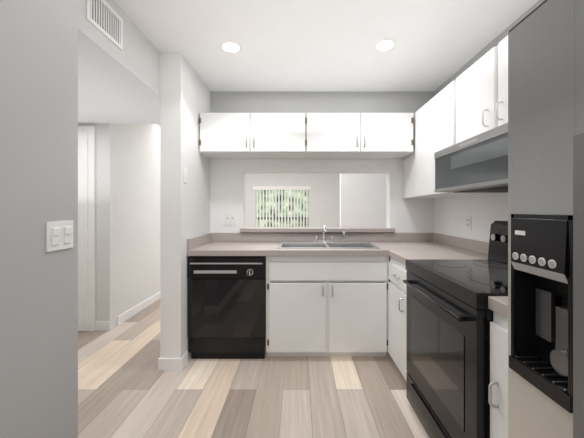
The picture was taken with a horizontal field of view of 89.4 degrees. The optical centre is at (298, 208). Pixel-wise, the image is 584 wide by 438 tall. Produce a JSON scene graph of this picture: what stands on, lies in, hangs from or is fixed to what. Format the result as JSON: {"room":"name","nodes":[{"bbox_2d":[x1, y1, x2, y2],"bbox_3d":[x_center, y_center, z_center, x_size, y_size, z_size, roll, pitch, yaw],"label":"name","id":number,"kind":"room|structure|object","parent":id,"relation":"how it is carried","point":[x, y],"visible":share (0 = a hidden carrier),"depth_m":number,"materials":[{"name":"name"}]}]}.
{"room":"kitchen","nodes":[
{"label":"kitchen","id":0,"kind":"room"},
{"bbox_2d":[0,0,77,437],"bbox_3d":[-1.050,0.020,-0.453,0.160,2.460,3.494,0,0,0],"label":"wall","id":1,"kind":"structure","parent":0,"point":[38,191],"depth_m":1.10,"materials":[{"name":"grey paint"}]},
{"bbox_2d":[46,221,72,251],"bbox_3d":[-0.964,0.107,1.196,0.013,0.115,0.131,0,0,0],"label":"plate","id":2,"kind":"object","parent":1,"relation":"attached to","point":[59,235],"visible":1,"depth_m":1.18,"materials":[{"name":"white plastic"}]},
{"bbox_2d":[78,299,428,437],"bbox_3d":[-0.500,1.275,2.750,7.000,0.050,9.900,0,0,0],"label":"floor","id":3,"kind":"structure","parent":0,"point":[127,388],"depth_m":1.99,"materials":[{"name":"brown wood"}]},
{"bbox_2d":[187,256,265,358],"bbox_3d":[-0.594,0.819,2.701,0.631,0.862,0.658,0,0,0],"label":"dishwasher","id":4,"kind":"object","parent":3,"relation":"on","point":[226,307],"visible":0.98,"depth_m":2.41,"materials":[{"name":"black plastic"}]},
{"bbox_2d":[266,256,388,355],"bbox_3d":[0.234,0.818,2.708,1.015,0.864,0.659,0,0,0],"label":"base cabinet","id":5,"kind":"object","parent":3,"relation":"on","point":[326,305],"visible":0.85,"depth_m":2.41,"materials":[{"name":"white wood"}]},
{"bbox_2d":[187,233,454,255],"bbox_3d":[0.237,0.314,2.710,2.301,0.140,0.655,0,0,0],"label":"countertop","id":6,"kind":"structure","parent":5,"relation":"on","point":[210,244],"depth_m":2.78,"materials":[{"name":"beige stone"}]},
{"bbox_2d":[277,242,379,248],"bbox_3d":[0.247,0.405,2.715,0.865,0.157,0.480,0,0,0],"label":"sink","id":7,"kind":"object","parent":6,"relation":"in","point":[324,245],"visible":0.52,"depth_m":2.88,"materials":[{"name":"silver metal"}]},
{"bbox_2d":[314,225,345,241],"bbox_3d":[0.304,0.240,2.841,0.318,0.171,0.196,0,0,0],"label":"faucet","id":8,"kind":"object","parent":6,"relation":"on","point":[331,237],"visible":1,"depth_m":2.90,"materials":[{"name":"silver metal"}]},
{"bbox_2d":[383,237,488,264],"bbox_3d":[1.048,0.314,2.143,0.681,0.140,0.480,0,0,0],"label":"countertop","id":9,"kind":"structure","parent":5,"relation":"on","point":[401,247],"depth_m":2.40,"materials":[{"name":"beige stone"}]},
{"bbox_2d":[388,257,406,379],"bbox_3d":[1.042,0.818,2.165,0.692,0.864,0.522,0,0,0],"label":"base cabinet","id":10,"kind":"object","parent":3,"relation":"on","point":[396,313],"visible":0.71,"depth_m":2.18,"materials":[{"name":"white wood"}]},
{"bbox_2d":[403,221,507,437],"bbox_3d":[1.017,0.662,1.520,0.742,1.175,0.760,0,0,0],"label":"range","id":11,"kind":"object","parent":3,"relation":"on","point":[449,316],"visible":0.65,"depth_m":1.41,"materials":[{"name":"black metal"}]},
{"bbox_2d":[488,311,507,437],"bbox_3d":[1.042,0.818,1.010,0.692,0.864,0.253,0,0,0],"label":"base cabinet","id":12,"kind":"object","parent":3,"relation":"on","point":[498,394],"visible":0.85,"depth_m":1.08,"materials":[{"name":"white wood"}]},
{"bbox_2d":[488,296,507,318],"bbox_3d":[1.057,0.314,1.010,0.661,0.140,0.254,0,0,0],"label":"countertop","id":13,"kind":"structure","parent":12,"relation":"on","point":[498,304],"depth_m":1.09,"materials":[{"name":"beige stone"}]},
{"bbox_2d":[508,0,583,437],"bbox_3d":[0.965,0.361,0.427,0.810,1.778,0.895,0,0,0],"label":"refrigerator","id":14,"kind":"object","parent":3,"relation":"on","point":[545,218],"visible":1,"depth_m":0.75,"materials":[{"name":"grey metal"}]},
{"bbox_2d":[78,0,544,359],"bbox_3d":[-0.560,0.020,2.650,7.120,2.460,9.940,0,0,0],"label":"wall","id":15,"kind":"structure","parent":0,"point":[143,102],"depth_m":3.04,"materials":[{"name":"paint"}]},
{"bbox_2d":[78,126,95,330],"bbox_3d":[-2.571,0.200,3.017,0.958,2.100,0.044,0,0,0],"label":"hall door","id":16,"kind":"structure","parent":15,"relation":"in","point":[86,228],"depth_m":3.00,"materials":[{"name":"white wood"}]},
{"bbox_2d":[95,321,110,330],"bbox_3d":[-2.967,1.202,3.034,2.064,0.095,0.012,0,0,0],"label":"baseboard","id":17,"kind":"structure","parent":15,"relation":"attached to","point":[99,325],"depth_m":3.03,"materials":[{"name":"white wood"}]},
{"bbox_2d":[86,0,122,50],"bbox_3d":[-1.071,-1.054,1.639,0.007,0.188,0.300,0,0,0],"label":"air vent","id":18,"kind":"object","parent":15,"relation":"in","point":[104,18],"visible":1,"depth_m":1.64,"materials":[{"name":"white metal"}]},
{"bbox_2d":[117,292,159,325],"bbox_3d":[-1.941,1.202,5.330,0.012,0.095,4.340,0,0,0],"label":"baseboard","id":19,"kind":"structure","parent":15,"relation":"attached to","point":[128,314],"depth_m":3.54,"materials":[{"name":"white wood"}]},
{"bbox_2d":[158,357,172,370],"bbox_3d":[-1.081,1.202,2.657,0.012,0.095,0.765,0,0,0],"label":"baseboard","id":20,"kind":"structure","parent":15,"relation":"attached to","point":[162,362],"depth_m":2.27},
{"bbox_2d":[183,167,186,182],"bbox_3d":[-0.909,-0.273,2.368,0.011,0.125,0.075,0,0,0],"label":"light switch","id":21,"kind":"object","parent":15,"relation":"attached to","point":[184,174],"visible":1,"depth_m":2.35,"materials":[{"name":"white plastic"}]},
{"bbox_2d":[199,113,254,158],"bbox_3d":[-0.679,-0.699,2.860,0.468,0.362,0.356,0,0,0],"label":"upper cabinet","id":22,"kind":"object","parent":15,"relation":"attached to","point":[221,135],"depth_m":2.68,"materials":[{"name":"white wood"}]},
{"bbox_2d":[225,214,235,225],"bbox_3d":[-0.710,0.113,3.035,0.112,0.115,0.010,0,0,0],"label":"outlet","id":23,"kind":"object","parent":15,"relation":"attached to","point":[230,219],"visible":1,"depth_m":3.03,"materials":[{"name":"white plastic"}]},
{"bbox_2d":[251,113,306,158],"bbox_3d":[-0.191,-0.699,2.860,0.509,0.362,0.356,0,0,0],"label":"upper cabinet","id":24,"kind":"object","parent":15,"relation":"attached to","point":[305,135],"depth_m":2.68,"materials":[{"name":"white wood"}]},
{"bbox_2d":[258,190,305,226],"bbox_3d":[-0.430,0.138,7.580,1.340,1.325,0.040,0,0,0],"label":"window","id":25,"kind":"structure","parent":15,"relation":"in","point":[280,208],"depth_m":7.58,"materials":[{"name":"clear glass"}]},
{"bbox_2d":[253,186,310,226],"bbox_3d":[-0.430,0.102,7.474,1.460,1.355,0.049,0,0,0],"label":"window blinds","id":26,"kind":"object","parent":25,"relation":"attached to","point":[282,188],"visible":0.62,"depth_m":7.49,"materials":[{"name":"white plastic"}]},
{"bbox_2d":[240,227,394,231],"bbox_3d":[0.188,0.218,3.115,1.575,0.040,0.250,0,0,0],"label":"sill","id":27,"kind":"structure","parent":15,"relation":"attached to","point":[315,229],"depth_m":2.99,"materials":[{"name":"beige stone"}]},
{"bbox_2d":[307,113,362,158],"bbox_3d":[0.313,-0.699,2.860,0.499,0.362,0.356,0,0,0],"label":"upper cabinet","id":28,"kind":"object","parent":15,"relation":"attached to","point":[329,135],"depth_m":2.68,"materials":[{"name":"white wood"}]},
{"bbox_2d":[355,113,412,158],"bbox_3d":[0.804,-0.699,2.860,0.484,0.362,0.356,0,0,0],"label":"upper cabinet","id":29,"kind":"object","parent":15,"relation":"attached to","point":[385,135],"depth_m":2.68,"materials":[{"name":"white wood"}]},
{"bbox_2d":[403,154,410,197],"bbox_3d":[1.219,-0.495,2.852,0.338,0.770,0.372,0,0,0],"label":"upper cabinet","id":30,"kind":"object","parent":15,"relation":"attached to","point":[407,159],"depth_m":2.90,"materials":[{"name":"white wood"}]},
{"bbox_2d":[411,81,493,197],"bbox_3d":[1.219,-0.495,2.329,0.338,0.770,0.674,0,0,0],"label":"upper cabinet","id":31,"kind":"object","parent":15,"relation":"attached to","point":[434,122],"depth_m":2.36,"materials":[{"name":"white wood"}]},
{"bbox_2d":[466,216,471,230],"bbox_3d":[1.385,0.117,2.413,0.010,0.117,0.075,0,0,0],"label":"outlet","id":32,"kind":"object","parent":15,"relation":"attached to","point":[469,223],"visible":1,"depth_m":2.40,"materials":[{"name":"white plastic"}]},
{"bbox_2d":[455,36,507,143],"bbox_3d":[1.219,-0.623,1.562,0.338,0.514,0.858,0,0,0],"label":"upper cabinet","id":33,"kind":"object","parent":15,"relation":"attached to","point":[470,101],"depth_m":1.68,"materials":[{"name":"white wood"}]},
{"bbox_2d":[434,123,507,192],"bbox_3d":[1.129,-0.233,1.520,0.518,0.259,0.760,0,0,0],"label":"over-the-range microwave","id":34,"kind":"object","parent":33,"relation":"attached to","point":[477,163],"visible":0.5,"depth_m":1.48,"materials":[{"name":"grey glass"}]},
{"bbox_2d":[114,0,538,91],"bbox_3d":[-0.500,-1.240,2.750,7.000,0.060,9.900,0,0,0],"label":"ceiling","id":35,"kind":"structure","parent":0,"point":[307,45],"depth_m":2.08,"materials":[{"name":"white paint"}]},
{"bbox_2d":[219,41,242,52],"bbox_3d":[-0.508,-1.207,2.203,0.170,0.003,0.170,0,0,0],"label":"recessed light","id":36,"kind":"object","parent":35,"relation":"in","point":[230,46],"visible":1,"depth_m":2.19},
{"bbox_2d":[373,39,396,50],"bbox_3d":[0.635,-1.207,2.177,0.170,0.003,0.170,0,0,0],"label":"recessed light","id":37,"kind":"object","parent":35,"relation":"in","point":[385,44],"visible":1,"depth_m":2.17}
]}

